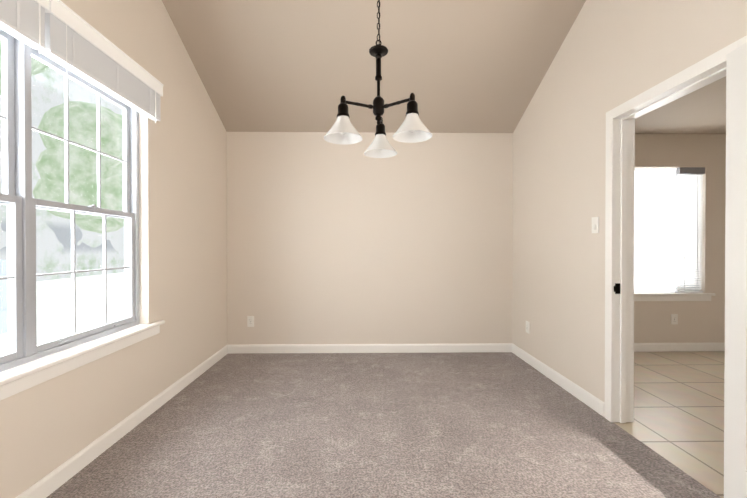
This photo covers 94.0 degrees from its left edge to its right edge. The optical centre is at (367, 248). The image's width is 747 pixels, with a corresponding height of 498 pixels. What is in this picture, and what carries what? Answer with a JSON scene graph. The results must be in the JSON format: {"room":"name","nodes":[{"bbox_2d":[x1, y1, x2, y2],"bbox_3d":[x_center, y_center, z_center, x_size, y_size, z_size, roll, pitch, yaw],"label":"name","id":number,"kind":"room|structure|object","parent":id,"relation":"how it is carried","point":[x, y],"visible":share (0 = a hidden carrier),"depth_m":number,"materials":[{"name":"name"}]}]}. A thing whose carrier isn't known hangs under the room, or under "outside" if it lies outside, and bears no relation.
{"room":"empty dining room","nodes":[
{"label":"empty dining room","id":0,"kind":"room"},
{"bbox_2d":[0,0,226,497],"bbox_3d":[-1.587,-1.248,1.309,0.150,4.827,5.340,0,0,-1],"label":"wall","id":1,"kind":"structure","parent":0,"point":[49,426],"depth_m":2.54,"materials":[{"name":"beige paint"}]},
{"bbox_2d":[0,29,139,371],"bbox_3d":[-1.615,-0.238,1.595,0.092,1.534,1.658,0,0,-1],"label":"window","id":2,"kind":"structure","parent":1,"relation":"in","point":[19,201],"depth_m":1.70,"materials":[{"name":"grey plastic"}]},
{"bbox_2d":[0,0,163,122],"bbox_3d":[-1.477,-0.940,1.593,0.073,0.458,1.800,0,0,-1],"label":"window blinds","id":3,"kind":"object","parent":2,"relation":"attached to","point":[60,32],"visible":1,"depth_m":1.78,"materials":[{"name":"white plastic"}]},
{"bbox_2d":[0,320,164,399],"bbox_3d":[-1.525,0.574,1.601,0.102,0.090,1.920,0,0,-1],"label":"window sill","id":4,"kind":"structure","parent":1,"relation":"attached to","point":[16,380],"depth_m":1.75,"materials":[{"name":"white paint"}]},
{"bbox_2d":[16,345,227,497],"bbox_3d":[-1.505,1.118,1.324,0.013,0.095,5.040,0,0,-1],"label":"baseboard","id":5,"kind":"structure","parent":1,"relation":"attached to","point":[47,485],"depth_m":2.04,"materials":[{"name":"white paint"}]},
{"bbox_2d":[46,352,720,497],"bbox_3d":[-0.002,1.215,1.348,3.320,0.100,5.340,0,0,-1],"label":"floor carpet","id":6,"kind":"object","parent":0,"point":[393,425],"visible":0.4,"depth_m":2.12,"materials":[{"name":"grey carpet"}]},
{"bbox_2d":[162,0,725,133],"bbox_3d":[1.689,-2.518,1.276,6.700,2.487,5.190,0,0,-1],"label":"ceiling","id":7,"kind":"structure","parent":0,"point":[468,66],"depth_m":3.05,"materials":[{"name":"beige paint"}]},
{"bbox_2d":[324,0,431,157],"bbox_3d":[0.049,-1.390,1.925,0.555,1.639,0.526,0,0,-1],"label":"chandelier","id":8,"kind":"object","parent":7,"relation":"hanging from","point":[412,128],"visible":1,"depth_m":1.85,"materials":[{"name":"black metal"}]},
{"bbox_2d":[227,132,725,344],"bbox_3d":[1.724,-0.070,3.961,6.850,2.440,0.150,0,0,-1],"label":"wall","id":9,"kind":"structure","parent":0,"point":[332,243],"depth_m":3.87,"materials":[{"name":"beige paint"}]},
{"bbox_2d":[247,316,253,326],"bbox_3d":[-1.290,0.800,3.842,0.072,0.116,0.008,0,0,-1],"label":"electrical outlet","id":10,"kind":"object","parent":9,"relation":"attached to","point":[250,321],"visible":1,"depth_m":3.84,"materials":[{"name":"white plastic"}]},
{"bbox_2d":[228,343,511,353],"bbox_3d":[0.050,1.103,3.862,3.140,0.095,0.013,0,0,-1],"label":"baseboard","id":11,"kind":"structure","parent":9,"relation":"attached to","point":[490,347],"depth_m":3.86,"materials":[{"name":"white paint"}]},
{"bbox_2d":[671,314,677,323],"bbox_3d":[3.450,0.790,3.913,0.072,0.116,0.008,0,0,-1],"label":"electrical outlet","id":12,"kind":"object","parent":9,"relation":"attached to","point":[674,318],"visible":1,"depth_m":3.91,"materials":[{"name":"white plastic"}]},
{"bbox_2d":[634,292,714,300],"bbox_3d":[3.330,0.540,3.926,1.100,0.090,0.105,0,0,-1],"label":"window sill","id":13,"kind":"structure","parent":9,"relation":"attached to","point":[669,296],"depth_m":3.90,"materials":[{"name":"white paint"}]},
{"bbox_2d":[634,343,724,351],"bbox_3d":[3.360,1.102,3.912,3.240,0.095,0.013,0,0,-1],"label":"baseboard","id":14,"kind":"structure","parent":9,"relation":"attached to","point":[655,347],"depth_m":3.90,"materials":[{"name":"white paint"}]},
{"bbox_2d":[675,175,699,288],"bbox_3d":[3.328,-0.213,4.014,0.938,1.414,0.080,0,0,-1],"label":"window","id":15,"kind":"structure","parent":9,"relation":"in","point":[676,230],"depth_m":4.00,"materials":[{"name":"grey plastic"}]},
{"bbox_2d":[634,168,675,291],"bbox_3d":[3.178,-0.215,3.942,0.630,1.399,0.033,0,0,-1],"label":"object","id":16,"kind":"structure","parent":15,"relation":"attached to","point":[654,229],"depth_m":3.94,"materials":[{"name":"white fabric"}]},
{"bbox_2d":[675,167,704,291],"bbox_3d":[3.648,-0.213,3.942,0.290,1.407,0.052,0,0,-1],"label":"window blinds","id":17,"kind":"object","parent":15,"relation":"attached to","point":[689,200],"visible":1,"depth_m":3.94,"materials":[{"name":"grey plastic"}]},
{"bbox_2d":[512,0,746,401],"bbox_3d":[1.719,-1.248,1.284,0.120,4.827,5.190,0,0,-1],"label":"wall","id":18,"kind":"structure","parent":0,"point":[611,55],"depth_m":2.68,"materials":[{"name":"beige paint"}]},
{"bbox_2d":[526,321,529,333],"bbox_3d":[1.621,0.792,3.530,0.008,0.116,0.072,0,0,-1],"label":"electrical outlet","id":19,"kind":"object","parent":18,"relation":"attached to","point":[527,327],"visible":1,"depth_m":3.51,"materials":[{"name":"white plastic"}]},
{"bbox_2d":[512,343,604,416],"bbox_3d":[1.624,1.107,3.135,0.013,0.095,1.455,0,0,-1],"label":"baseboard","id":20,"kind":"structure","parent":18,"relation":"attached to","point":[590,400],"depth_m":2.88,"materials":[{"name":"white paint"}]},
{"bbox_2d":[592,217,598,232],"bbox_3d":[1.635,-0.172,2.504,0.012,0.116,0.072,0,0,-1],"label":"light switch","id":21,"kind":"object","parent":18,"relation":"attached to","point":[595,224],"visible":1,"depth_m":2.49,"materials":[{"name":"white plastic"}]},
{"bbox_2d":[605,35,746,422],"bbox_3d":[1.709,0.117,1.934,0.152,2.089,0.903,0,0,-1],"label":"door frame","id":22,"kind":"structure","parent":18,"relation":"attached to","point":[619,255],"depth_m":2.32,"materials":[{"name":"white paint"}]},
{"bbox_2d":[724,42,746,497],"bbox_3d":[1.551,0.147,1.177,0.175,2.015,0.777,0,0,9],"label":"door","id":23,"kind":"structure","parent":18,"relation":"in","point":[735,428],"depth_m":1.50,"materials":[{"name":"white paint"}]},
{"bbox_2d":[614,351,724,497],"bbox_3d":[3.423,1.217,1.399,3.530,0.096,5.340,0,0,-1],"label":"floor","id":24,"kind":"structure","parent":0,"point":[678,422],"depth_m":2.51,"materials":[{"name":"beige tile"}]},
{"label":"outside","id":25,"kind":"structure","parent":0,"visible":0},
{"bbox_2d":[0,272,124,354],"bbox_3d":[-1.024,1.446,8.815,25.900,0.050,34.000,0,0,-1],"label":"ground","id":26,"kind":"structure","parent":25,"point":[50,312],"depth_m":8.76,"materials":[{"name":"white"}]},
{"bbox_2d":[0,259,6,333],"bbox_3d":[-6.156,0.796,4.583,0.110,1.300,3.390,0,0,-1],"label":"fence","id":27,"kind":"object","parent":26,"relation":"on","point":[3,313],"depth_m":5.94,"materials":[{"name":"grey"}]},
{"bbox_2d":[0,39,48,94],"bbox_3d":[-5.723,-1.315,4.094,4.341,5.528,3.954,0,0,-1],"label":"tree","id":28,"kind":"object","parent":26,"relation":"on","point":[41,67],"depth_m":3.96,"materials":[{"name":"green plant"}]},
{"bbox_2d":[32,101,123,232],"bbox_3d":[-9.527,-1.953,14.242,5.675,6.682,5.605,0,0,-1],"label":"tree","id":29,"kind":"object","parent":26,"relation":"on","point":[82,123],"depth_m":11.84,"materials":[{"name":"green plant"}]},
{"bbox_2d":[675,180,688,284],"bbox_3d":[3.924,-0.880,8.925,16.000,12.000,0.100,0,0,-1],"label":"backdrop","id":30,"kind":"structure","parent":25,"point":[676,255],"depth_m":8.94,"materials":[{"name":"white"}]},
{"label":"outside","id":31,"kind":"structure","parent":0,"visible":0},
{"bbox_2d":[0,67,123,281],"bbox_3d":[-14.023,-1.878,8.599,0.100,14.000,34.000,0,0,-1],"label":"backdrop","id":32,"kind":"structure","parent":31,"point":[40,112],"depth_m":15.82,"materials":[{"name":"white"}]}
]}

